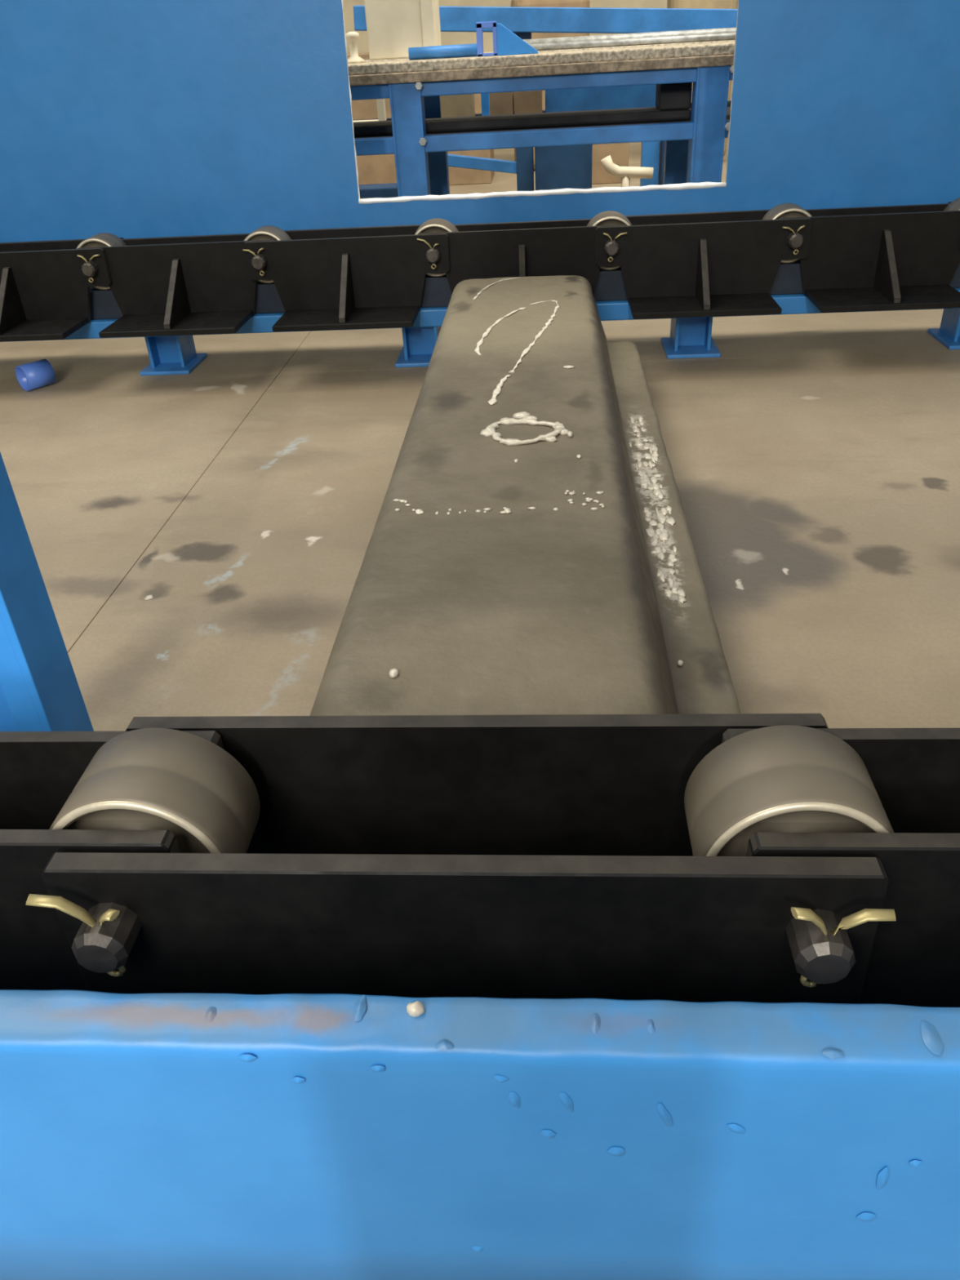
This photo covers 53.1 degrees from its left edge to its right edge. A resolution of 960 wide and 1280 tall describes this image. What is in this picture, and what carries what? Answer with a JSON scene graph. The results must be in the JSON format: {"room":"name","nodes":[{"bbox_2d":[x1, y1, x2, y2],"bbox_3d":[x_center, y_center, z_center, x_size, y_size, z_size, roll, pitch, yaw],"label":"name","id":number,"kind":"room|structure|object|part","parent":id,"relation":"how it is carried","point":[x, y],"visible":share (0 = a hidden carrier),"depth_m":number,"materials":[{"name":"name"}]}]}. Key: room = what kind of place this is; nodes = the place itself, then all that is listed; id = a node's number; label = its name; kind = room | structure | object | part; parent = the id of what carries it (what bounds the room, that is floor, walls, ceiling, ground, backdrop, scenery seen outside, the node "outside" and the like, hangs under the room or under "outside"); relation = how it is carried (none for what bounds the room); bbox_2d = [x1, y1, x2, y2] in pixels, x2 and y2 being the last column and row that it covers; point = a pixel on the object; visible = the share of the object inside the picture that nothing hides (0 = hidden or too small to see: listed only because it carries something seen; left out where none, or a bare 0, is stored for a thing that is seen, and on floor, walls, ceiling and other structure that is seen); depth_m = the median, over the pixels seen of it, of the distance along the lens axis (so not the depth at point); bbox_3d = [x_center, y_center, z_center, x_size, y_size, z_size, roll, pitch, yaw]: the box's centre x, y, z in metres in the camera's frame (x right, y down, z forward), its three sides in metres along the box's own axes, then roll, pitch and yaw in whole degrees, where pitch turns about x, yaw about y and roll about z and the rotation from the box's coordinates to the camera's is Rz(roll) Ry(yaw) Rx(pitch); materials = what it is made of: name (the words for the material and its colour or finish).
{"room":"industrial hall","nodes":[
{"label":"industrial hall","id":0,"kind":"room"},
{"bbox_2d":[0,137,959,731],"bbox_3d":[0.126,-0.240,1.742,14.000,0.120,15.200,-1,33,4],"label":"floor","id":1,"kind":"structure","parent":0,"point":[200,539],"depth_m":1.65,"materials":[{"name":"concrete"}]},
{"bbox_2d":[14,359,56,391],"bbox_3d":[-1.065,-0.635,2.301,0.060,0.060,0.068,23,41,35],"label":"pipe offcut","id":2,"kind":"object","parent":1,"relation":"on","point":[32,375],"visible":1,"depth_m":2.29,"materials":[{"name":"blue paint"}]},
{"bbox_2d":[0,452,93,731],"bbox_3d":[-0.444,-0.121,0.799,0.150,0.750,0.098,-1,33,4],"label":"steel post","id":3,"kind":"object","parent":1,"relation":"on","point":[40,691],"visible":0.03,"depth_m":0.85,"materials":[{"name":"blue metal"}]},
{"bbox_2d":[346,52,396,184],"bbox_3d":[-0.563,-2.559,4.763,0.330,0.600,0.300,-1,33,4],"label":"crate","id":4,"kind":"object","parent":1,"relation":"on","point":[380,168],"visible":0.03,"depth_m":4.71,"materials":[{"name":"brown cardboard"}]},
{"bbox_2d":[358,182,398,198],"bbox_3d":[-0.426,-1.846,4.063,0.310,0.140,0.130,-1,33,4],"label":"bin","id":5,"kind":"object","parent":1,"relation":"on","point":[389,189],"visible":0.04,"depth_m":3.98,"materials":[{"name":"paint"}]},
{"bbox_2d":[447,93,494,185],"bbox_3d":[-0.113,-2.665,4.962,0.340,0.520,0.400,-1,33,4],"label":"crate","id":6,"kind":"object","parent":1,"relation":"on","point":[457,175],"visible":0.24,"depth_m":4.90,"materials":[{"name":"brown cardboard"}]},
{"bbox_2d":[0,990,959,1279],"bbox_3d":[-0.101,0.241,0.633,4.700,0.286,0.255,-1,33,4],"label":"frame","id":7,"kind":"object","parent":1,"relation":"on","point":[184,1135],"visible":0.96,"depth_m":0.48,"materials":[{"name":"blue paint"}]},
{"bbox_2d":[0,713,959,1007],"bbox_3d":[-0.005,0.120,0.672,3.717,0.182,0.312,-1,33,4],"label":"conveyor","id":8,"kind":"object","parent":7,"relation":"on","point":[769,858],"visible":0.99,"depth_m":0.57,"materials":[{"name":"black metal"}]},
{"bbox_3d":[-0.410,0.178,0.615,0.468,0.144,0.013,-1,33,4],"label":"link plate","id":9,"kind":"part","parent":8,"relation":"part of","materials":[{"name":"black paint"}]},
{"bbox_3d":[-0.400,0.093,0.766,0.468,0.165,0.169,-1,33,4],"label":"angle plate","id":10,"kind":"part","parent":8,"relation":"part of","materials":[{"name":"black paint"}]},
{"bbox_3d":[-0.012,0.184,0.569,0.468,0.144,0.016,-1,33,4],"label":"link plate","id":11,"kind":"part","parent":8,"relation":"part of","materials":[{"name":"black paint"}]},
{"bbox_3d":[0.000,0.085,0.742,0.468,0.165,0.155,-1,33,4],"label":"angle plate","id":12,"kind":"part","parent":8,"relation":"part of","materials":[{"name":"black paint"}]},
{"bbox_2d":[310,275,740,715],"bbox_3d":[0.079,-0.309,1.474,0.434,0.131,1.706,-1,33,4],"label":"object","id":13,"kind":"object","parent":8,"relation":"on","point":[531,549],"visible":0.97,"depth_m":1.11,"materials":[{"name":"metal"}]},
{"bbox_3d":[0.398,0.085,0.707,0.468,0.165,0.169,-1,33,4],"label":"angle plate","id":14,"kind":"part","parent":8,"relation":"part of","materials":[{"name":"black paint"}]},
{"bbox_3d":[0.388,0.169,0.556,0.468,0.144,0.013,-1,33,4],"label":"link plate","id":15,"kind":"part","parent":8,"relation":"part of","materials":[{"name":"black paint"}]},
{"bbox_2d":[0,0,959,375],"bbox_3d":[0.032,-1.351,1.983,5.000,1.500,0.230,-1,33,4],"label":"frame","id":16,"kind":"object","parent":1,"relation":"on","point":[122,118],"visible":0.73,"depth_m":2.22,"materials":[{"name":"blue paint"}]},
{"bbox_3d":[-0.770,-0.733,2.395,0.084,0.079,0.100,-1,33,4],"label":"leg","id":17,"kind":"part","parent":16,"relation":"part of","materials":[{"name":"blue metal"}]},
{"bbox_3d":[-0.768,-0.694,2.413,0.124,0.009,0.152,-1,33,4],"label":"plate","id":18,"kind":"part","parent":16,"relation":"part of","materials":[{"name":"blue metal"}]},
{"bbox_3d":[-0.138,-0.701,2.367,0.124,0.009,0.152,-1,33,4],"label":"plate","id":19,"kind":"part","parent":16,"relation":"part of","materials":[{"name":"blue metal"}]},
{"bbox_3d":[-0.140,-0.740,2.349,0.084,0.079,0.100,-1,33,4],"label":"leg","id":20,"kind":"part","parent":16,"relation":"part of","materials":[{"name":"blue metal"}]},
{"bbox_2d":[0,197,959,341],"bbox_3d":[0.097,-0.856,2.190,3.717,0.182,0.312,-1,33,4],"label":"conveyor","id":21,"kind":"object","parent":16,"relation":"on","point":[714,264],"visible":0.99,"depth_m":2.18,"materials":[{"name":"black metal"}]},
{"bbox_3d":[-1.104,-0.794,2.217,0.468,0.165,0.155,-1,33,4],"label":"angle plate","id":22,"kind":"part","parent":21,"relation":"part of","materials":[{"name":"black paint"}]},
{"bbox_3d":[-1.093,-0.910,2.379,0.468,0.144,0.016,-1,33,4],"label":"link plate","id":23,"kind":"part","parent":21,"relation":"part of","materials":[{"name":"black paint"}]},
{"bbox_3d":[-0.705,-0.802,2.194,0.468,0.165,0.169,-1,33,4],"label":"angle plate","id":24,"kind":"part","parent":21,"relation":"part of","materials":[{"name":"black paint"}]},
{"bbox_3d":[-0.696,-0.904,2.333,0.468,0.144,0.013,-1,33,4],"label":"link plate","id":25,"kind":"part","parent":21,"relation":"part of","materials":[{"name":"black paint"}]},
{"bbox_3d":[-0.306,-0.802,2.158,0.468,0.165,0.155,-1,33,4],"label":"angle plate","id":26,"kind":"part","parent":21,"relation":"part of","materials":[{"name":"black paint"}]},
{"bbox_3d":[-0.295,-0.919,2.320,0.468,0.144,0.016,-1,33,4],"label":"link plate","id":27,"kind":"part","parent":21,"relation":"part of","materials":[{"name":"black paint"}]},
{"bbox_3d":[0.102,-0.913,2.274,0.468,0.144,0.013,-1,33,4],"label":"link plate","id":28,"kind":"part","parent":21,"relation":"part of","materials":[{"name":"black paint"}]},
{"bbox_3d":[0.093,-0.810,2.135,0.468,0.165,0.169,-1,33,4],"label":"angle plate","id":29,"kind":"part","parent":21,"relation":"part of","materials":[{"name":"black paint"}]},
{"bbox_3d":[0.502,-0.927,2.261,0.468,0.144,0.016,-1,33,4],"label":"link plate","id":30,"kind":"part","parent":21,"relation":"part of","materials":[{"name":"black paint"}]},
{"bbox_3d":[0.491,-0.811,2.099,0.468,0.165,0.155,-1,33,4],"label":"angle plate","id":31,"kind":"part","parent":21,"relation":"part of","materials":[{"name":"black paint"}]},
{"bbox_3d":[0.891,-0.819,2.075,0.468,0.165,0.169,-1,33,4],"label":"angle plate","id":32,"kind":"part","parent":21,"relation":"part of","materials":[{"name":"black paint"}]},
{"bbox_3d":[0.900,-0.921,2.215,0.468,0.144,0.013,-1,33,4],"label":"link plate","id":33,"kind":"part","parent":21,"relation":"part of","materials":[{"name":"black paint"}]},
{"bbox_3d":[0.013,-0.799,2.318,4.700,0.040,0.141,-1,33,4],"label":"rail","id":34,"kind":"part","parent":16,"relation":"part of","materials":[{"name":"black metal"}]},
{"bbox_3d":[0.507,-0.708,2.319,0.124,0.009,0.152,-1,33,4],"label":"plate","id":35,"kind":"part","parent":16,"relation":"part of","materials":[{"name":"blue metal"}]},
{"bbox_3d":[0.505,-0.747,2.301,0.084,0.079,0.100,-1,33,4],"label":"leg","id":36,"kind":"part","parent":16,"relation":"part of","materials":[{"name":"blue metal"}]},
{"bbox_3d":[1.148,-0.715,2.272,0.124,0.009,0.152,-1,33,4],"label":"plate","id":37,"kind":"part","parent":16,"relation":"part of","materials":[{"name":"blue metal"}]},
{"bbox_3d":[1.146,-0.754,2.253,0.084,0.079,0.100,-1,33,4],"label":"leg","id":38,"kind":"part","parent":16,"relation":"part of","materials":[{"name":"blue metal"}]},
{"bbox_2d":[347,21,735,196],"bbox_3d":[0.219,-1.665,3.208,2.600,0.692,0.830,-1,33,4],"label":"bench","id":39,"kind":"object","parent":1,"relation":"on","point":[414,88],"depth_m":2.81,"materials":[{"name":"blue paint"}]},
{"bbox_2d":[345,31,364,63],"bbox_3d":[-0.380,-1.779,2.882,0.060,0.080,0.060,-1,33,4],"label":"pipe fitting","id":40,"kind":"object","parent":39,"relation":"on","point":[352,37],"visible":0.92,"depth_m":2.88,"materials":[{"name":"beige paint"}]},
{"bbox_3d":[-0.399,-1.755,3.182,0.172,0.108,0.025,-1,33,4],"label":"cream bracket","id":41,"kind":"part","parent":39,"relation":"part of","materials":[{"name":"beige metal"}]},
{"bbox_2d":[364,0,441,59],"bbox_3d":[-0.268,-2.263,3.155,0.228,0.596,0.208,-1,33,4],"label":"storage cabinet","id":42,"kind":"object","parent":39,"relation":"on","point":[393,26],"visible":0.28,"depth_m":3.19,"materials":[{"name":"beige metal"}]},
{"bbox_3d":[-0.205,-1.405,2.968,0.092,0.554,0.080,-1,33,4],"label":"leg","id":43,"kind":"part","parent":39,"relation":"part of","materials":[{"name":"blue metal"}]},
{"bbox_3d":[-0.164,-1.809,3.581,0.080,0.570,0.070,-1,33,4],"label":"leg","id":44,"kind":"part","parent":39,"relation":"part of","materials":[{"name":"blue metal"}]},
{"bbox_2d":[408,43,477,59],"bbox_3d":[-0.110,-1.757,2.867,0.205,0.032,0.032,-1,33,4],"label":"tube","id":45,"kind":"object","parent":39,"relation":"on","point":[463,50],"visible":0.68,"depth_m":2.86,"materials":[{"name":"blue metal"}]},
{"bbox_2d":[440,93,475,117],"bbox_3d":[-0.074,-1.770,3.189,0.110,0.092,0.060,-1,33,4],"label":"board","id":46,"kind":"object","parent":39,"relation":"on","point":[451,105],"visible":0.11,"depth_m":3.16,"materials":[{"name":"beige cardboard"}]},
{"bbox_2d":[480,93,489,115],"bbox_3d":[0.018,-1.724,3.100,0.025,0.102,0.030,-1,33,4],"label":"blue offcut","id":47,"kind":"object","parent":39,"relation":"on","point":[485,101],"visible":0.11,"depth_m":3.08,"materials":[{"name":"paint"}]},
{"bbox_3d":[0.020,-1.757,2.807,0.060,0.086,0.015,-1,33,4],"label":"plate","id":48,"kind":"part","parent":39,"relation":"part of","materials":[{"name":"blue paint"}]},
{"bbox_2d":[488,91,514,115],"bbox_3d":[0.069,-1.777,3.187,0.085,0.092,0.120,-1,33,4],"label":"carton","id":49,"kind":"object","parent":39,"relation":"on","point":[500,103],"visible":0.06,"depth_m":3.13,"materials":[{"name":"brown cardboard"}]},
{"bbox_3d":[0.080,-1.758,2.803,0.180,0.086,0.015,-1,33,4],"label":"bracket","id":50,"kind":"part","parent":39,"relation":"part of","materials":[{"name":"blue metal"}]},
{"bbox_2d":[353,106,691,136],"bbox_3d":[0.050,-1.625,3.012,1.190,0.028,0.180,-1,33,4],"label":"belt","id":51,"kind":"object","parent":39,"relation":"on","point":[646,113],"visible":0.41,"depth_m":2.94,"materials":[{"name":"black rubber"}]},
{"bbox_2d":[655,82,691,110],"bbox_3d":[0.592,-1.673,2.945,0.092,0.072,0.140,-1,33,4],"label":"box","id":52,"kind":"object","parent":51,"relation":"on","point":[668,95],"visible":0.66,"depth_m":2.89,"materials":[{"name":"black rubber"}]},
{"bbox_2d":[514,90,542,114],"bbox_3d":[0.161,-1.776,3.182,0.090,0.088,0.120,-1,33,4],"label":"carton","id":53,"kind":"object","parent":39,"relation":"on","point":[528,101],"visible":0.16,"depth_m":3.13,"materials":[{"name":"brown cardboard"}]},
{"bbox_3d":[0.190,-1.627,2.799,2.600,0.038,0.050,-1,33,4],"label":"rail","id":54,"kind":"part","parent":39,"relation":"part of","materials":[{"name":"blue metal"}]},
{"bbox_3d":[0.197,-1.506,2.877,2.600,0.044,0.050,-1,33,4],"label":"rail","id":55,"kind":"part","parent":39,"relation":"part of","materials":[{"name":"blue metal"}]},
{"bbox_3d":[0.238,-1.903,3.494,2.600,0.044,0.050,-1,33,4],"label":"rail","id":56,"kind":"part","parent":39,"relation":"part of","materials":[{"name":"metal"}]},
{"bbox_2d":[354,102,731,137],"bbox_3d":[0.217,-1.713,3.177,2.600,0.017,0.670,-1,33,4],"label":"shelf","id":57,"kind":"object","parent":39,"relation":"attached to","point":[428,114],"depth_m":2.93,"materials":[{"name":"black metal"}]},
{"bbox_2d":[545,84,656,112],"bbox_3d":[0.424,-1.762,3.135,0.420,0.088,0.016,-1,33,4],"label":"plate","id":58,"kind":"object","parent":39,"relation":"on","point":[637,95],"visible":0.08,"depth_m":3.13,"materials":[{"name":"blue metal"}]},
{"bbox_2d":[522,26,736,44],"bbox_3d":[0.644,-2.038,3.243,1.050,0.033,0.033,-1,33,4],"label":"tube","id":59,"kind":"object","parent":39,"relation":"on","point":[722,30],"visible":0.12,"depth_m":3.24,"materials":[{"name":"silver metal"}]},
{"bbox_2d":[528,32,735,50],"bbox_3d":[0.658,-1.973,3.153,1.010,0.020,0.020,-1,33,4],"label":"tube","id":60,"kind":"object","parent":39,"relation":"on","point":[726,36],"visible":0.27,"depth_m":3.16,"materials":[{"name":"silver metal"}]},
{"bbox_3d":[0.720,-1.819,3.516,0.080,0.570,0.070,-1,33,4],"label":"leg","id":61,"kind":"part","parent":39,"relation":"part of","materials":[{"name":"blue metal"}]},
{"bbox_3d":[0.679,-1.415,2.903,0.092,0.554,0.080,-1,33,4],"label":"leg","id":62,"kind":"part","parent":39,"relation":"part of","materials":[{"name":"blue metal"}]},
{"bbox_2d":[353,4,737,191],"bbox_3d":[0.667,-2.198,3.924,2.301,0.775,0.100,-1,33,4],"label":"frame","id":63,"kind":"object","parent":1,"relation":"on","point":[522,21],"visible":0.35,"depth_m":3.75,"materials":[{"name":"blue paint"}]},
{"bbox_3d":[0.184,-2.149,3.988,0.072,0.670,0.060,-1,33,4],"label":"leg","id":64,"kind":"part","parent":63,"relation":"part of","materials":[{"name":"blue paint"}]},
{"bbox_3d":[0.708,-2.142,3.957,0.072,0.641,0.060,-1,33,4],"label":"leg","id":65,"kind":"part","parent":63,"relation":"part of","materials":[{"name":"blue metal"}]},
{"bbox_2d":[511,0,590,170],"bbox_3d":[0.375,-2.959,5.098,0.400,0.820,0.240,-1,33,4],"label":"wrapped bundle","id":66,"kind":"object","parent":1,"relation":"on","point":[537,3],"visible":0.22,"depth_m":4.82,"materials":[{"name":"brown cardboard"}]},
{"bbox_2d":[534,144,592,190],"bbox_3d":[0.353,-1.977,4.076,0.235,0.270,0.220,-1,33,4],"label":"bin","id":67,"kind":"object","parent":1,"relation":"on","point":[565,166],"visible":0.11,"depth_m":3.96,"materials":[{"name":"paint"}]},
{"bbox_2d":[591,142,629,184],"bbox_3d":[0.626,-2.446,4.756,0.200,0.300,0.300,-1,33,4],"label":"crate","id":68,"kind":"object","parent":1,"relation":"on","point":[619,152],"visible":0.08,"depth_m":4.65,"materials":[{"name":"brown cardboard"}]},
{"bbox_2d":[600,155,653,186],"bbox_3d":[0.610,-1.905,3.997,0.216,0.209,0.044,-1,33,4],"label":"pipe","id":69,"kind":"object","parent":1,"relation":"on","point":[625,173],"visible":0.86,"depth_m":3.96,"materials":[{"name":"beige paint"}]},
{"bbox_2d":[657,140,688,185],"bbox_3d":[0.849,-1.991,4.034,0.180,0.290,0.220,-1,33,4],"label":"bin","id":70,"kind":"object","parent":1,"relation":"on","point":[662,143],"visible":0.02,"depth_m":3.99,"materials":[{"name":"paint"}]},
{"bbox_2d":[666,0,737,156],"bbox_3d":[1.143,-2.963,5.044,0.340,0.810,0.240,-1,33,4],"label":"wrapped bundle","id":71,"kind":"object","parent":1,"relation":"on","point":[708,4],"visible":0.05,"depth_m":4.78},
{"bbox_2d":[342,0,732,100],"bbox_3d":[0.433,-6.277,6.771,14.000,4.600,0.200,-1,33,4],"label":"wall","id":72,"kind":"structure","parent":0,"point":[446,37],"depth_m":7.58,"materials":[{"name":"beige paint"}]}
]}

